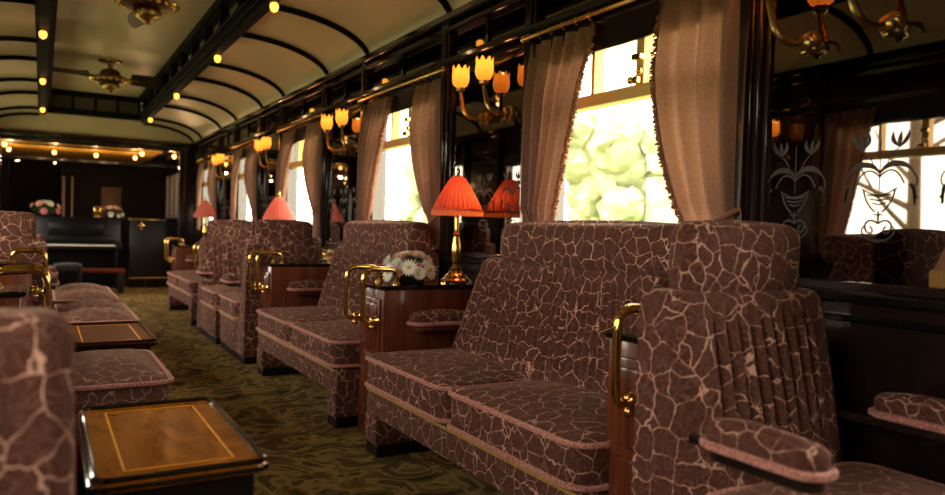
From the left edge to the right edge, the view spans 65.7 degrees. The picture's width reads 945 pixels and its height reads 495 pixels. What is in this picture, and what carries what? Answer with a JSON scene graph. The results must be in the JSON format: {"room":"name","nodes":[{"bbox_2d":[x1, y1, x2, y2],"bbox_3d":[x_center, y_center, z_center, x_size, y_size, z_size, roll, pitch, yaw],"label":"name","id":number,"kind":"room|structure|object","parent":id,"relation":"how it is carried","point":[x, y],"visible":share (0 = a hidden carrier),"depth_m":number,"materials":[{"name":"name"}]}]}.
{"room":"train carriage","nodes":[
{"label":"train carriage","id":0,"kind":"room"},
{"bbox_2d":[9,161,61,215],"bbox_3d":[-8.534,-0.724,15.789,2.900,2.300,0.100,1,2,-30],"label":"wall","id":1,"kind":"structure","parent":0,"point":[29,182],"depth_m":15.31,"materials":[{"name":"black wood"}]},
{"bbox_2d":[0,160,160,273],"bbox_3d":[-7.312,-0.633,13.713,2.700,2.280,0.120,1,2,-30],"label":"wall","id":2,"kind":"structure","parent":0,"point":[140,188],"depth_m":13.88,"materials":[{"name":"black wood"}]},
{"bbox_2d":[62,176,73,216],"bbox_3d":[-7.492,-0.414,13.523,0.183,1.800,0.080,1,2,-30],"label":"trim","id":3,"kind":"structure","parent":2,"relation":"attached to","point":[63,177],"depth_m":13.46,"materials":[{"name":"brown wood"}]},
{"bbox_2d":[101,187,120,217],"bbox_3d":[-6.865,-0.856,13.904,0.340,0.580,0.030,1,2,-30],"label":"wall panel","id":4,"kind":"object","parent":2,"relation":"attached to","point":[111,196],"visible":0.74,"depth_m":13.88,"materials":[{"name":"brown wood"}]},
{"bbox_2d":[1,139,161,162],"bbox_3d":[-6.322,-1.567,12.054,2.700,0.045,3.320,1,2,-30],"label":"ceiling","id":5,"kind":"structure","parent":0,"point":[16,149],"depth_m":11.87,"materials":[{"name":"gold metal"}]},
{"bbox_2d":[0,113,191,142],"bbox_3d":[-5.449,-1.716,10.574,2.700,0.290,0.065,1,2,-30],"label":"wall","id":6,"kind":"structure","parent":0,"point":[48,122],"depth_m":10.51,"materials":[{"name":"beige paint"}]},
{"bbox_2d":[0,128,193,244],"bbox_3d":[-5.476,-0.489,10.591,2.700,2.235,0.170,1,2,-30],"label":"trim","id":7,"kind":"structure","parent":6,"relation":"attached to","point":[186,170],"depth_m":10.93,"materials":[{"name":"brown wood"}]},
{"bbox_2d":[0,0,471,140],"bbox_3d":[-2.110,-1.671,4.904,2.700,0.600,13.100,1,2,-30],"label":"ceiling","id":8,"kind":"structure","parent":0,"point":[87,31],"depth_m":6.45,"materials":[{"name":"beige paint"}]},
{"bbox_2d":[35,0,57,114],"bbox_3d":[-2.518,-1.734,4.342,0.145,0.350,12.550,1,2,-30],"label":"trim","id":9,"kind":"structure","parent":8,"relation":"attached to","point":[45,10],"depth_m":6.03,"materials":[{"name":"black wood"}]},
{"bbox_2d":[39,88,141,120],"bbox_3d":[-5.166,-1.951,10.026,1.335,0.320,0.100,1,2,-30],"label":"trim","id":10,"kind":"structure","parent":8,"relation":"attached to","point":[57,110],"depth_m":9.99,"materials":[{"name":"black wood"}]},
{"bbox_2d":[53,58,167,92],"bbox_3d":[-3.933,-1.853,7.946,1.440,0.354,0.427,1,2,-38],"label":"ceiling fan","id":11,"kind":"object","parent":8,"relation":"hanging from","point":[110,79],"visible":0.98,"depth_m":7.89,"materials":[{"name":"gold metal"}]},
{"bbox_2d":[114,0,179,28],"bbox_3d":[-2.286,-1.744,5.146,0.427,0.354,1.440,1,1,-26],"label":"ceiling fan","id":12,"kind":"object","parent":8,"relation":"hanging from","point":[146,12],"visible":1,"depth_m":5.10,"materials":[{"name":"gold metal"}]},
{"bbox_2d":[138,0,280,123],"bbox_3d":[-1.484,-1.720,4.951,0.145,0.350,12.550,1,2,-30],"label":"trim","id":13,"kind":"structure","parent":8,"relation":"attached to","point":[248,13],"depth_m":6.24,"materials":[{"name":"black wood"}]},
{"bbox_2d":[51,274,506,494],"bbox_3d":[-3.726,0.775,7.590,2.900,0.060,19.200,1,2,-30],"label":"floor","id":14,"kind":"structure","parent":0,"point":[285,416],"depth_m":3.71,"materials":[{"name":"carpet"}]},
{"bbox_2d":[0,248,47,306],"bbox_3d":[-2.935,0.421,4.338,0.714,0.840,0.517,1,2,-30],"label":"base cabinet","id":15,"kind":"object","parent":14,"relation":"on","point":[20,279],"visible":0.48,"depth_m":4.34,"materials":[{"name":"wood"}]},
{"bbox_2d":[0,264,51,307],"bbox_3d":[-1.952,0.486,2.667,0.714,0.840,0.517,1,2,-30],"label":"base cabinet","id":16,"kind":"object","parent":14,"relation":"on","point":[11,296],"visible":0.31,"depth_m":2.70,"materials":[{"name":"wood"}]},
{"bbox_2d":[0,211,59,306],"bbox_3d":[-3.182,0.288,4.896,0.724,1.066,0.872,1,2,-30],"label":"upholstered armchair","id":17,"kind":"object","parent":14,"relation":"on","point":[17,229],"visible":0.34,"depth_m":4.60,"materials":[{"name":"fabric"}]},
{"bbox_2d":[0,307,74,494],"bbox_3d":[-0.638,0.456,0.611,0.724,1.066,0.872,1,2,-30],"label":"upholstered armchair","id":18,"kind":"object","parent":14,"relation":"on","point":[37,345],"visible":1,"depth_m":0.97,"materials":[{"name":"fabric"}]},
{"bbox_2d":[36,234,57,274],"bbox_3d":[-3.674,0.256,5.747,0.724,1.066,0.872,1,2,-30],"label":"upholstered armchair","id":19,"kind":"object","parent":14,"relation":"on","point":[52,270],"visible":0.14,"depth_m":5.88,"materials":[{"name":"fabric"}]},
{"bbox_2d":[53,262,82,286],"bbox_3d":[-5.338,0.425,9.646,0.340,0.459,0.320,1,2,-30],"label":"stool","id":20,"kind":"object","parent":14,"relation":"on","point":[63,265],"visible":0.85,"depth_m":9.54,"materials":[{"name":"black leather"}]},
{"bbox_2d":[36,216,121,288],"bbox_3d":[-5.919,0.076,10.916,1.240,1.065,0.640,1,2,-30],"label":"upright piano","id":21,"kind":"object","parent":14,"relation":"on","point":[92,242],"visible":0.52,"depth_m":10.89,"materials":[{"name":"black wood"}]},
{"bbox_2d":[29,200,60,215],"bbox_3d":[-6.290,-0.587,10.779,0.448,0.241,0.365,2,1,25],"label":"flower arrangement","id":22,"kind":"object","parent":21,"relation":"on","point":[43,207],"visible":1,"depth_m":10.71,"materials":[{"name":"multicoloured plant"}]},
{"bbox_2d":[102,205,124,217],"bbox_3d":[-5.528,-0.551,11.248,0.344,0.195,0.292,2,2,31],"label":"flower arrangement","id":23,"kind":"object","parent":21,"relation":"on","point":[112,213],"visible":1,"depth_m":11.19,"materials":[{"name":"multicoloured plant"}]},
{"bbox_2d":[52,283,118,308],"bbox_3d":[-3.138,0.556,5.896,0.434,0.487,1.218,1,2,-30],"label":"upholstered stool","id":24,"kind":"object","parent":14,"relation":"on","point":[65,293],"visible":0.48,"depth_m":5.57,"materials":[{"name":"brown fabric"}]},
{"bbox_2d":[54,283,109,292],"bbox_3d":[-3.285,0.391,6.151,0.410,0.177,0.594,1,2,-30],"label":"seat cushion","id":25,"kind":"object","parent":24,"relation":"on","point":[71,286],"depth_m":6.04,"materials":[{"name":"fabric"}]},
{"bbox_2d":[54,289,117,304],"bbox_3d":[-2.981,0.411,5.634,0.410,0.177,0.594,1,2,-30],"label":"seat cushion","id":26,"kind":"object","parent":24,"relation":"on","point":[74,294],"depth_m":5.48,"materials":[{"name":"fabric"}]},
{"bbox_2d":[54,299,139,322],"bbox_3d":[-2.428,0.603,4.690,0.434,0.487,1.078,1,2,-30],"label":"upholstered stool","id":27,"kind":"object","parent":14,"relation":"on","point":[83,310],"visible":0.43,"depth_m":4.43,"materials":[{"name":"brown fabric"}]},
{"bbox_2d":[57,299,125,311],"bbox_3d":[-2.558,0.440,4.915,0.410,0.177,0.524,1,2,-30],"label":"seat cushion","id":28,"kind":"object","parent":27,"relation":"on","point":[83,303],"depth_m":4.82,"materials":[{"name":"fabric"}]},
{"bbox_2d":[61,307,134,321],"bbox_3d":[-2.289,0.457,4.458,0.410,0.177,0.524,1,2,-30],"label":"seat cushion","id":29,"kind":"object","parent":27,"relation":"on","point":[89,314],"depth_m":4.33,"materials":[{"name":"fabric"}]},
{"bbox_2d":[75,268,125,293],"bbox_3d":[-5.215,0.471,10.243,0.620,0.345,0.340,1,2,-30],"label":"piano bench","id":30,"kind":"object","parent":14,"relation":"on","point":[120,272],"visible":0.7,"depth_m":10.22,"materials":[{"name":"black"}]},
{"bbox_2d":[70,321,158,352],"bbox_3d":[-1.871,0.654,3.743,0.400,0.460,0.750,1,2,-30],"label":"coffee table","id":31,"kind":"object","parent":14,"relation":"on","point":[89,336],"visible":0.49,"depth_m":3.62,"materials":[{"name":"brown wood"}]},
{"bbox_2d":[75,349,173,494],"bbox_3d":[-1.451,0.670,2.945,0.370,0.487,0.758,1,2,-30],"label":"upholstered stool","id":32,"kind":"object","parent":14,"relation":"on","point":[109,376],"visible":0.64,"depth_m":2.68,"materials":[{"name":"brown fabric"}]},
{"bbox_2d":[75,349,169,416],"bbox_3d":[-1.447,0.515,2.942,0.345,0.177,0.734,1,2,-30],"label":"seat cushion","id":33,"kind":"object","parent":32,"relation":"on","point":[109,376],"depth_m":2.69,"materials":[{"name":"fabric"}]},
{"bbox_2d":[123,218,177,287],"bbox_3d":[-5.058,0.078,11.651,0.870,1.075,0.846,1,2,-30],"label":"cabinet","id":34,"kind":"object","parent":14,"relation":"on","point":[146,265],"depth_m":11.38,"materials":[{"name":"black wood"}]},
{"bbox_2d":[123,218,177,221],"bbox_3d":[-5.075,-0.438,11.694,0.870,0.045,0.720,1,2,-30],"label":"countertop","id":35,"kind":"structure","parent":34,"relation":"on","point":[124,219],"depth_m":11.42,"materials":[{"name":"black paint"}]},
{"bbox_2d":[75,397,269,494],"bbox_3d":[-0.828,0.719,1.950,0.390,0.470,0.720,1,2,-30],"label":"coffee table","id":36,"kind":"object","parent":14,"relation":"on","point":[184,446],"visible":1,"depth_m":1.80,"materials":[{"name":"brown wood"}]},
{"bbox_2d":[164,237,197,270],"bbox_3d":[-3.374,0.304,8.939,0.714,0.840,0.517,1,2,-30],"label":"base cabinet","id":37,"kind":"object","parent":14,"relation":"on","point":[181,258],"visible":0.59,"depth_m":8.72,"materials":[{"name":"wood"}]},
{"bbox_2d":[193,197,216,244],"bbox_3d":[-3.281,-0.325,8.969,0.270,0.592,0.270,1,2,-30],"label":"table lamp","id":38,"kind":"object","parent":37,"relation":"on","point":[204,210],"visible":0.85,"depth_m":8.90,"materials":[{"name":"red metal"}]},
{"bbox_2d":[193,242,198,269],"bbox_3d":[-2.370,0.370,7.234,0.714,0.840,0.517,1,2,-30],"label":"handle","id":39,"kind":"object","parent":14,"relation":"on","point":[196,243],"visible":0.05,"depth_m":7.14,"materials":[{"name":"metal"}]},
{"bbox_2d":[166,219,236,325],"bbox_3d":[-2.890,0.220,8.083,0.712,1.073,1.584,1,2,-30],"label":"sofa","id":40,"kind":"object","parent":14,"relation":"on","point":[183,284],"visible":0.12,"depth_m":7.74,"materials":[{"name":"fabric"}]},
{"bbox_2d":[168,270,197,286],"bbox_3d":[-3.147,0.350,8.391,0.560,0.175,0.777,1,2,-30],"label":"seat cushion","id":41,"kind":"object","parent":40,"relation":"on","point":[173,281],"depth_m":8.18,"materials":[{"name":"fabric"}]},
{"bbox_2d":[178,274,197,292],"bbox_3d":[-2.751,0.377,7.716,0.560,0.175,0.777,1,2,-30],"label":"seat cushion","id":42,"kind":"object","parent":40,"relation":"on","point":[186,283],"depth_m":7.45,"materials":[{"name":"fabric"}]},
{"bbox_2d":[196,219,254,343],"bbox_3d":[-2.114,0.278,6.666,0.724,1.066,0.872,1,2,-30],"label":"upholstered armchair","id":43,"kind":"object","parent":14,"relation":"on","point":[221,251],"visible":0.5,"depth_m":6.81,"materials":[{"name":"fabric"}]},
{"bbox_2d":[202,284,240,305],"bbox_3d":[-2.069,0.423,6.577,0.600,0.178,0.640,1,2,-30],"label":"seat cushion","id":44,"kind":"object","parent":43,"relation":"on","point":[210,292],"depth_m":6.34,"materials":[{"name":"fabric"}]},
{"bbox_2d":[218,219,321,364],"bbox_3d":[-1.623,0.310,5.815,0.724,1.066,0.872,1,2,-30],"label":"upholstered armchair","id":45,"kind":"object","parent":14,"relation":"on","point":[239,336],"visible":0.52,"depth_m":5.43,"materials":[{"name":"fabric"}]},
{"bbox_2d":[220,292,240,316],"bbox_3d":[-1.676,0.449,5.910,0.600,0.178,0.640,1,2,-30],"label":"seat cushion","id":46,"kind":"object","parent":45,"relation":"on","point":[229,302],"depth_m":5.71,"materials":[{"name":"fabric"}]},
{"bbox_2d":[248,250,330,308],"bbox_3d":[-1.250,0.444,5.330,0.714,0.840,0.517,1,2,-30],"label":"base cabinet","id":47,"kind":"object","parent":14,"relation":"on","point":[281,284],"visible":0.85,"depth_m":5.13,"materials":[{"name":"wood"}]},
{"bbox_2d":[256,220,438,428],"bbox_3d":[-0.792,0.359,4.517,0.712,1.073,1.584,1,2,-30],"label":"sofa","id":48,"kind":"object","parent":14,"relation":"on","point":[318,342],"visible":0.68,"depth_m":4.27,"materials":[{"name":"fabric"}]},
{"bbox_2d":[258,306,347,341],"bbox_3d":[-1.049,0.489,4.825,0.560,0.175,0.777,1,2,-30],"label":"seat cushion","id":49,"kind":"object","parent":48,"relation":"on","point":[273,323],"depth_m":4.63,"materials":[{"name":"fabric"}]},
{"bbox_2d":[292,320,359,364],"bbox_3d":[-0.652,0.515,4.150,0.560,0.175,0.777,1,2,-30],"label":"seat cushion","id":50,"kind":"object","parent":48,"relation":"on","point":[324,342],"depth_m":3.89,"materials":[{"name":"fabric"}]},
{"bbox_2d":[344,264,475,435],"bbox_3d":[-0.267,0.509,3.659,0.714,0.840,0.517,1,2,-30],"label":"base cabinet","id":51,"kind":"object","parent":14,"relation":"on","point":[393,316],"visible":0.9,"depth_m":3.48,"materials":[{"name":"brown wood"}]},
{"bbox_2d":[382,250,436,283],"bbox_3d":[-0.302,0.094,3.583,0.269,0.165,0.281,1,2,-30],"label":"flower arrangement","id":52,"kind":"object","parent":51,"relation":"on","point":[414,271],"visible":0.98,"depth_m":3.52,"materials":[{"name":"white plant"}]},
{"bbox_2d":[431,167,483,282],"bbox_3d":[-0.080,-0.117,3.745,0.270,0.592,0.270,1,2,-30],"label":"table lamp","id":53,"kind":"object","parent":51,"relation":"on","point":[457,198],"visible":1,"depth_m":3.68,"materials":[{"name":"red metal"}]},
{"bbox_2d":[365,220,679,494],"bbox_3d":[0.196,0.424,2.837,0.712,1.073,1.584,1,2,-30],"label":"sofa","id":54,"kind":"object","parent":14,"relation":"on","point":[517,401],"visible":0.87,"depth_m":2.69,"materials":[{"name":"fabric"}]},
{"bbox_2d":[367,348,526,418],"bbox_3d":[-0.061,0.555,3.145,0.560,0.175,0.777,1,2,-30],"label":"seat cushion","id":55,"kind":"object","parent":54,"relation":"on","point":[419,382],"depth_m":2.95,"materials":[{"name":"fabric"}]},
{"bbox_2d":[451,380,607,485],"bbox_3d":[0.336,0.581,2.471,0.560,0.175,0.777,1,2,-30],"label":"seat cushion","id":56,"kind":"object","parent":54,"relation":"on","point":[553,431],"depth_m":2.28,"materials":[{"name":"fabric"}]},
{"bbox_2d":[605,304,639,494],"bbox_3d":[0.621,0.568,2.150,0.714,0.840,0.322,1,2,-30],"label":"base cabinet","id":57,"kind":"object","parent":14,"relation":"on","point":[623,343],"visible":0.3,"depth_m":1.96,"materials":[{"name":"brown wood"}]},
{"bbox_2d":[631,220,944,494],"bbox_3d":[0.871,0.475,1.592,0.724,1.066,0.872,1,2,-30],"label":"upholstered armchair","id":58,"kind":"object","parent":14,"relation":"on","point":[734,395],"visible":1,"depth_m":1.77,"materials":[{"name":"fabric"}]},
{"bbox_2d":[720,464,944,494],"bbox_3d":[0.916,0.620,1.504,0.600,0.178,0.640,1,2,-30],"label":"seat cushion","id":59,"kind":"object","parent":58,"relation":"on","point":[854,479],"depth_m":1.68,"materials":[{"name":"fabric"}]},
{"bbox_3d":[-1.734,0.467,6.323,0.480,0.724,0.230,1,2,-30],"label":"console table","id":60,"kind":"object","parent":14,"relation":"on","visible":0},
{"bbox_2d":[263,191,294,219],"bbox_3d":[-1.677,-0.190,6.331,0.270,0.592,0.270,1,2,-30],"label":"table lamp","id":61,"kind":"object","parent":60,"relation":"on","point":[278,208],"visible":0.76,"depth_m":6.25,"materials":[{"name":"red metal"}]},
{"bbox_2d":[160,0,944,484],"bbox_3d":[-2.487,-0.387,8.273,0.100,2.300,19.200,1,2,-30],"label":"wall","id":62,"kind":"structure","parent":0,"point":[867,361],"depth_m":2.03,"materials":[{"name":"brown wood"}]},
{"bbox_2d":[1,141,178,169],"bbox_3d":[-7.012,-1.585,13.226,2.700,0.140,6.000,1,2,-30],"label":"trim","id":63,"kind":"structure","parent":62,"relation":"attached to","point":[158,162],"depth_m":12.97,"materials":[{"name":"brown wood"}]},
{"bbox_2d":[166,173,178,217],"bbox_3d":[-5.088,-0.886,12.557,0.045,0.760,1.994,1,2,-30],"label":"trim","id":64,"kind":"structure","parent":62,"relation":"attached to","point":[177,174],"depth_m":12.90,"materials":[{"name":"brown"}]},
{"bbox_2d":[202,159,210,228],"bbox_3d":[-3.584,-0.734,10.098,0.126,0.950,1.120,1,2,-30],"label":"window","id":65,"kind":"structure","parent":62,"relation":"in","point":[206,169],"depth_m":10.54,"materials":[{"name":"clear glass"}]},
{"bbox_2d":[197,152,217,162],"bbox_3d":[-3.628,-1.230,10.053,0.079,0.044,1.396,1,2,-30],"label":"curtain rod","id":66,"kind":"object","parent":62,"relation":"attached to","point":[210,156],"visible":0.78,"depth_m":10.00,"materials":[{"name":"gold metal"}]},
{"bbox_2d":[196,161,205,229],"bbox_3d":[-3.888,-0.733,10.421,0.098,0.973,0.422,1,2,-30],"label":"curtain","id":67,"kind":"object","parent":66,"relation":"hanging from","point":[202,165],"visible":0.84,"depth_m":10.42,"materials":[{"name":"fabric"}]},
{"bbox_2d":[206,159,216,218],"bbox_3d":[-3.429,-0.703,9.642,0.103,0.972,0.424,1,2,-30],"label":"curtain","id":68,"kind":"object","parent":66,"relation":"hanging from","point":[211,177],"visible":0.62,"depth_m":9.60,"materials":[{"name":"fabric"}]},
{"bbox_2d":[219,152,231,218],"bbox_3d":[-3.058,-0.661,9.122,0.024,1.022,0.810,1,2,-30],"label":"wall mirror","id":69,"kind":"object","parent":62,"relation":"attached to","point":[225,185],"visible":0.48,"depth_m":9.21,"materials":[{"name":"grey mirror"}]},
{"bbox_2d":[217,153,230,178],"bbox_3d":[-3.013,-0.987,8.895,0.202,0.306,0.111,2,1,1],"label":"wall sconce","id":70,"kind":"object","parent":69,"relation":"attached to","point":[220,158],"visible":0.83,"depth_m":8.88,"materials":[{"name":"gold metal"}]},
{"bbox_2d":[0,0,451,141],"bbox_3d":[-2.282,-1.510,5.192,2.724,0.277,12.394,1,2,-30],"label":"trim","id":71,"kind":"structure","parent":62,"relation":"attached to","point":[444,3],"depth_m":6.70,"materials":[{"name":"black wood"}]},
{"bbox_2d":[237,145,249,219],"bbox_3d":[-2.494,-0.662,8.246,0.126,0.950,0.980,1,2,-30],"label":"window","id":72,"kind":"structure","parent":62,"relation":"in","point":[242,195],"depth_m":8.64,"materials":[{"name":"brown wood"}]},
{"bbox_2d":[231,137,259,149],"bbox_3d":[-2.538,-1.158,8.201,0.079,0.044,1.256,1,2,-30],"label":"curtain rod","id":73,"kind":"object","parent":62,"relation":"attached to","point":[251,141],"visible":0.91,"depth_m":8.11,"materials":[{"name":"gold metal"}]},
{"bbox_2d":[229,148,243,218],"bbox_3d":[-2.766,-0.659,8.519,0.091,0.973,0.440,1,2,-30],"label":"curtain","id":74,"kind":"object","parent":73,"relation":"hanging from","point":[238,153],"visible":0.82,"depth_m":8.53,"materials":[{"name":"fabric"}]},
{"bbox_2d":[244,144,257,232],"bbox_3d":[-2.374,-0.633,7.851,0.096,0.972,0.422,1,2,-30],"label":"curtain","id":75,"kind":"object","parent":73,"relation":"hanging from","point":[250,168],"visible":0.88,"depth_m":7.80,"materials":[{"name":"fabric"}]},
{"bbox_2d":[260,135,278,219],"bbox_3d":[-2.027,-0.593,7.369,0.024,1.022,0.735,1,2,-30],"label":"wall mirror","id":76,"kind":"object","parent":62,"relation":"attached to","point":[268,177],"visible":0.26,"depth_m":7.46,"materials":[{"name":"grey mirror"}]},
{"bbox_2d":[254,139,273,169],"bbox_3d":[-2.081,-0.925,7.310,0.202,0.306,0.111,2,1,1],"label":"wall sconce","id":77,"kind":"object","parent":76,"relation":"attached to","point":[258,146],"visible":0.82,"depth_m":7.30,"materials":[{"name":"yellow glass"}]},
{"bbox_2d":[261,137,276,166],"bbox_3d":[-1.944,-0.916,7.078,0.202,0.306,0.111,2,1,1],"label":"wall sconce","id":78,"kind":"object","parent":76,"relation":"attached to","point":[266,142],"visible":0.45,"depth_m":7.06,"materials":[{"name":"yellow glass"}]},
{"bbox_2d":[277,112,323,132],"bbox_3d":[-1.517,-1.091,6.466,0.079,0.044,1.306,1,2,-30],"label":"curtain rod","id":79,"kind":"object","parent":62,"relation":"attached to","point":[317,116],"visible":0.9,"depth_m":6.37,"materials":[{"name":"gold metal"}]},
{"bbox_2d":[275,129,296,200],"bbox_3d":[-1.742,-0.591,6.778,0.093,0.968,0.480,1,2,-30],"label":"curtain","id":80,"kind":"object","parent":79,"relation":"hanging from","point":[284,154],"visible":0.62,"depth_m":6.76,"materials":[{"name":"fabric"}]},
{"bbox_2d":[301,120,323,237],"bbox_3d":[-1.343,-0.564,6.105,0.085,0.974,0.442,1,2,-30],"label":"curtain","id":81,"kind":"object","parent":79,"relation":"hanging from","point":[311,149],"visible":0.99,"depth_m":6.05,"materials":[{"name":"fabric"}]},
{"bbox_2d":[286,122,315,219],"bbox_3d":[-1.473,-0.594,6.511,0.126,0.950,1.030,1,2,-30],"label":"window","id":82,"kind":"structure","parent":62,"relation":"in","point":[296,155],"depth_m":6.92,"materials":[{"name":"brown wood"}]},
{"bbox_2d":[325,106,360,245],"bbox_3d":[-0.982,-0.524,5.594,0.024,1.022,0.763,1,2,-30],"label":"wall mirror","id":83,"kind":"object","parent":62,"relation":"attached to","point":[341,170],"visible":0.73,"depth_m":5.65,"materials":[{"name":"grey mirror"}]},
{"bbox_2d":[321,114,345,154],"bbox_3d":[-1.057,-0.857,5.570,0.202,0.306,0.111,2,1,1],"label":"wall sconce","id":84,"kind":"object","parent":83,"relation":"attached to","point":[326,122],"visible":1,"depth_m":5.56,"materials":[{"name":"yellow glass"}]},
{"bbox_2d":[336,109,357,151],"bbox_3d":[-0.895,-0.847,5.295,0.202,0.306,0.111,2,1,1],"label":"wall sconce","id":85,"kind":"object","parent":83,"relation":"attached to","point":[341,116],"visible":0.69,"depth_m":5.28,"materials":[{"name":"yellow glass"}]},
{"bbox_2d":[358,66,446,103],"bbox_3d":[-0.465,-1.021,4.677,0.079,0.044,1.293,1,2,-30],"label":"curtain rod","id":86,"kind":"object","parent":62,"relation":"attached to","point":[443,69],"visible":0.98,"depth_m":4.53,"materials":[{"name":"gold metal"}]},
{"bbox_2d":[356,95,393,220],"bbox_3d":[-0.683,-0.522,4.978,0.100,0.972,0.503,1,2,-30],"label":"curtain","id":87,"kind":"object","parent":86,"relation":"hanging from","point":[373,126],"visible":0.83,"depth_m":5.00,"materials":[{"name":"fabric"}]},
{"bbox_2d":[409,77,441,245],"bbox_3d":[-0.279,-0.495,4.308,0.096,0.972,0.422,1,2,-30],"label":"curtain","id":88,"kind":"object","parent":86,"relation":"hanging from","point":[424,127],"visible":0.9,"depth_m":4.26,"materials":[{"name":"fabric"}]},
{"bbox_2d":[370,78,438,219],"bbox_3d":[-0.421,-0.524,4.722,0.126,0.950,1.017,1,2,-30],"label":"window","id":89,"kind":"structure","parent":62,"relation":"in","point":[402,100],"depth_m":4.88,"materials":[{"name":"brown wood"}]},
{"bbox_2d":[190,0,657,165],"bbox_3d":[-0.990,-1.202,5.582,0.070,0.335,13.100,1,2,-30],"label":"trim","id":90,"kind":"structure","parent":62,"relation":"attached to","point":[474,8],"depth_m":4.48,"materials":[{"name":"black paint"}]},
{"bbox_2d":[197,0,766,255],"bbox_3d":[-0.998,-0.673,5.598,0.055,1.325,11.790,1,2,-30],"label":"wall pillars","id":91,"kind":"structure","parent":62,"relation":"attached to","point":[756,46],"depth_m":2.38,"materials":[{"name":"brown wood"}]},
{"bbox_2d":[446,48,523,258],"bbox_3d":[0.064,-0.454,3.816,0.024,1.022,0.750,1,2,-30],"label":"wall mirror","id":92,"kind":"object","parent":62,"relation":"attached to","point":[488,156],"visible":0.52,"depth_m":3.77,"materials":[{"name":"grey mirror"}]},
{"bbox_2d":[452,64,489,124],"bbox_3d":[-0.008,-0.788,3.787,0.202,0.306,0.111,2,1,1],"label":"wall sconce","id":93,"kind":"object","parent":92,"relation":"attached to","point":[460,76],"visible":1,"depth_m":3.77,"materials":[{"name":"yellow glass"}]},
{"bbox_2d":[475,55,514,119],"bbox_3d":[0.111,-0.780,3.585,0.202,0.306,0.111,2,1,1],"label":"wall sconce","id":94,"kind":"object","parent":92,"relation":"attached to","point":[484,69],"visible":1,"depth_m":3.57,"materials":[{"name":"yellow glass"}]},
{"bbox_2d":[191,233,944,333],"bbox_3d":[-1.019,0.427,5.628,0.035,0.875,13.100,1,2,-30],"label":"trim","id":95,"kind":"structure","parent":62,"relation":"attached to","point":[921,304],"depth_m":2.01,"materials":[{"name":"black paint"}]},
{"bbox_2d":[521,0,636,42],"bbox_3d":[0.586,-0.951,2.891,0.079,0.044,1.326,1,2,-30],"label":"curtain rod","id":96,"kind":"object","parent":62,"relation":"attached to","point":[594,13],"visible":0.98,"depth_m":3.09,"materials":[{"name":"gold metal"}]},
{"bbox_2d":[520,22,597,221],"bbox_3d":[0.357,-0.455,3.211,0.093,0.968,0.468,1,2,-30],"label":"curtain","id":97,"kind":"object","parent":96,"relation":"hanging from","point":[554,78],"visible":0.86,"depth_m":3.24,"materials":[{"name":"fabric"}]},
{"bbox_2d":[649,0,750,222],"bbox_3d":[0.763,-0.424,2.514,0.103,0.975,0.424,1,2,-30],"label":"curtain","id":98,"kind":"object","parent":96,"relation":"hanging from","point":[693,69],"visible":0.84,"depth_m":2.51,"materials":[{"name":"fabric"}]},
{"bbox_2d":[545,0,662,219],"bbox_3d":[0.630,-0.455,2.936,0.126,0.950,1.050,1,2,-30],"label":"window","id":99,"kind":"structure","parent":62,"relation":"in","point":[637,24],"depth_m":2.92,"materials":[{"name":"brown wood"}]},
{"bbox_2d":[759,0,944,299],"bbox_3d":[1.126,-0.384,2.011,0.024,1.022,0.760,1,2,-30],"label":"wall mirror","id":100,"kind":"object","parent":62,"relation":"attached to","point":[853,159],"visible":0.98,"depth_m":2.07,"materials":[{"name":"grey mirror"}]},
{"bbox_2d":[766,0,821,56],"bbox_3d":[0.940,-0.725,2.176,0.202,0.306,0.111,2,1,1],"label":"wall sconce","id":101,"kind":"object","parent":100,"relation":"attached to","point":[810,43],"visible":1,"depth_m":2.17,"materials":[{"name":"gold metal"}]},
{"bbox_2d":[848,0,906,38],"bbox_3d":[1.065,-0.717,1.964,0.202,0.306,0.111,2,1,1],"label":"wall sconce","id":102,"kind":"object","parent":100,"relation":"attached to","point":[891,25],"visible":1,"depth_m":1.96,"materials":[{"name":"gold metal"}]},
{"bbox_2d":[929,249,944,288],"bbox_3d":[1.190,0.072,1.669,0.254,0.365,0.254,1,2,-30],"label":"lamp","id":103,"kind":"object","parent":62,"relation":"attached to","point":[936,275],"visible":1,"depth_m":1.69,"materials":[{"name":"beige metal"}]},
{"label":"outside","id":104,"kind":"structure","parent":0,"visible":0},
{"bbox_3d":[-7.666,1.815,12.974,160.000,0.200,150.000,1,2,-30],"label":"meadow","id":105,"kind":"object","parent":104,"visible":0},
{"bbox_2d":[399,156,427,222],"bbox_3d":[-0.592,-1.750,30.808,4.933,6.524,5.317,1,1,-14],"label":"tree","id":106,"kind":"object","parent":105,"relation":"on","point":[411,209],"visible":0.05,"depth_m":29.89,"materials":[{"name":"green plant"}]},
{"bbox_2d":[564,110,678,222],"bbox_3d":[5.690,-1.663,25.490,5.391,6.932,4.833,2,1,21],"label":"tree","id":107,"kind":"object","parent":105,"relation":"on","point":[613,172],"visible":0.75,"depth_m":24.12,"materials":[{"name":"green plant"}]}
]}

